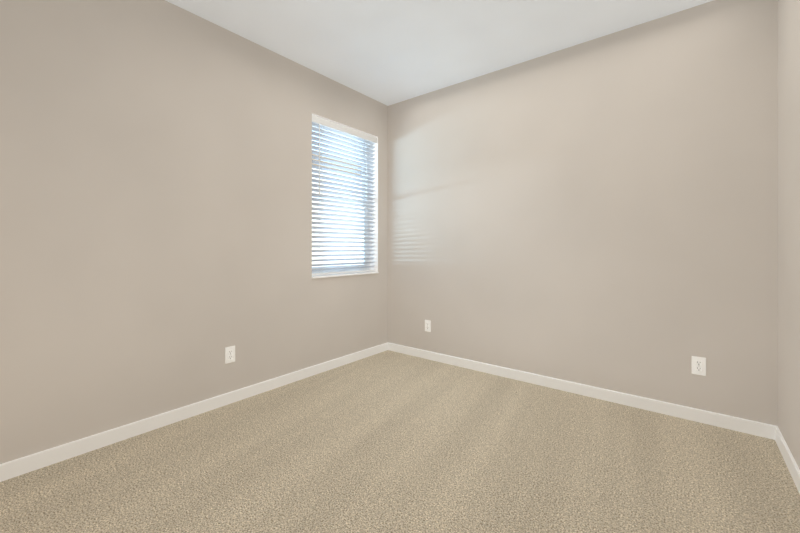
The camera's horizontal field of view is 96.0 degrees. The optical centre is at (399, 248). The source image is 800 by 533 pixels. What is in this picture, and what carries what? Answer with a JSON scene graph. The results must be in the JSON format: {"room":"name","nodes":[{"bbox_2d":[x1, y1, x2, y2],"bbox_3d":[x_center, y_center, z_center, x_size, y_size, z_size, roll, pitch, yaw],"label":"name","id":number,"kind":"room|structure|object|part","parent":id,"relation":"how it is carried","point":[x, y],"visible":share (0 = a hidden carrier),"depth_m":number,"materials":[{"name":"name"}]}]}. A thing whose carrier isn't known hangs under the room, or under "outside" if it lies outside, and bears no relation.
{"room":"empty bedroom","nodes":[
{"label":"empty bedroom","id":0,"kind":"room"},
{"bbox_2d":[0,0,387,463],"bbox_3d":[-1.370,-0.230,2.695,0.200,2.760,4.100,0,0,39],"label":"wall","id":1,"kind":"structure","parent":0,"point":[155,207],"depth_m":2.29,"materials":[{"name":"paint"}]},
{"bbox_2d":[0,342,388,481],"bbox_3d":[-1.287,1.109,2.628,0.013,0.083,3.700,0,0,39],"label":"baseboard","id":2,"kind":"structure","parent":1,"relation":"attached to","point":[31,462],"depth_m":2.29,"materials":[{"name":"white wood"}]},
{"bbox_2d":[225,346,234,363],"bbox_3d":[-1.257,0.790,2.668,0.010,0.120,0.074,0,0,39],"label":"electrical outlet","id":3,"kind":"object","parent":1,"relation":"attached to","point":[230,354],"visible":1,"depth_m":2.66,"materials":[{"name":"white plastic"}]},
{"bbox_2d":[312,122,375,275],"bbox_3d":[-0.604,-0.472,3.667,0.164,1.493,0.886,0,0,39],"label":"window blind","id":4,"kind":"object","parent":1,"relation":"in","point":[328,132],"depth_m":3.62,"materials":[{"name":"white plastic"}]},
{"bbox_3d":[-0.560,0.244,3.632,0.052,0.020,0.876,0,0,39],"label":"window blind bottom rail","id":5,"kind":"part","parent":4,"relation":"part of","materials":[{"name":"white plastic"}]},
{"bbox_2d":[312,272,378,278],"bbox_3d":[-0.562,0.268,3.634,0.141,0.015,0.886,0,0,39],"label":"window sill","id":6,"kind":"structure","parent":1,"relation":"attached to","point":[337,275],"depth_m":3.55,"materials":[{"name":"white wood"}]},
{"bbox_2d":[0,350,799,532],"bbox_3d":[-0.090,1.200,1.673,3.475,0.100,4.100,0,0,39],"label":"floor","id":7,"kind":"structure","parent":0,"point":[388,441],"depth_m":1.87,"materials":[{"name":"beige carpet"}]},
{"bbox_2d":[166,0,712,105],"bbox_3d":[-0.090,-1.670,1.673,3.475,0.120,4.100,0,0,39],"label":"ceiling","id":8,"kind":"structure","parent":0,"point":[388,52],"depth_m":2.68,"materials":[{"name":"paint"}]},
{"bbox_2d":[388,0,777,425],"bbox_3d":[1.126,-0.230,3.197,3.075,2.760,0.200,0,0,39],"label":"wall","id":9,"kind":"structure","parent":0,"point":[601,212],"depth_m":2.70,"materials":[{"name":"paint"}]},
{"bbox_2d":[425,320,430,331],"bbox_3d":[0.286,0.807,3.733,0.074,0.120,0.010,0,0,39],"label":"electrical outlet","id":10,"kind":"object","parent":9,"relation":"attached to","point":[427,325],"visible":1,"depth_m":3.73,"materials":[{"name":"white plastic"}]},
{"bbox_2d":[388,343,774,439],"bbox_3d":[1.060,1.109,3.114,3.049,0.083,0.013,0,0,39],"label":"baseboard","id":11,"kind":"structure","parent":9,"relation":"attached to","point":[760,429],"depth_m":2.69,"materials":[{"name":"white wood"}]},
{"bbox_2d":[692,356,705,375],"bbox_3d":[1.978,0.780,2.383,0.074,0.120,0.010,0,0,39],"label":"electrical outlet","id":12,"kind":"object","parent":9,"relation":"attached to","point":[698,365],"visible":1,"depth_m":2.38,"materials":[{"name":"white plastic"}]},
{"bbox_2d":[778,0,799,468],"bbox_3d":[1.189,-0.230,0.651,0.200,2.760,4.100,0,0,39],"label":"wall","id":13,"kind":"structure","parent":0,"point":[789,219],"depth_m":1.91,"materials":[{"name":"paint"}]},
{"bbox_2d":[775,426,799,493],"bbox_3d":[1.106,1.109,0.718,0.013,0.083,3.700,0,0,39],"label":"baseboard","id":14,"kind":"structure","parent":13,"relation":"attached to","point":[789,460],"depth_m":1.87,"materials":[{"name":"white wood"}]},
{"bbox_3d":[-0.560,-1.194,3.632,0.054,0.048,0.868,0,0,39],"label":"blind headrail","id":15,"kind":"object","parent":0,"visible":0},
{"bbox_2d":[319,122,322,272],"bbox_3d":[-0.740,-0.469,3.363,0.038,1.410,0.114,0,0,-9],"label":"blind cord","id":16,"kind":"object","parent":15,"relation":"hanging from","point":[321,193],"depth_m":3.40,"materials":[{"name":"white fabric"}]},
{"bbox_2d":[312,114,376,142],"bbox_3d":[-0.529,-1.183,3.607,0.013,0.068,0.876,0,0,39],"label":"blind valance","id":17,"kind":"object","parent":15,"relation":"attached to","point":[341,128],"visible":0.91,"depth_m":3.56,"materials":[{"name":"white plastic"}]},
{"bbox_2d":[363,141,373,269],"bbox_3d":[-0.340,-0.469,3.866,0.114,1.410,0.038,0,0,0],"label":"blind cord","id":18,"kind":"object","parent":15,"relation":"hanging from","point":[365,141],"depth_m":3.87,"materials":[{"name":"white fabric"}]}
]}

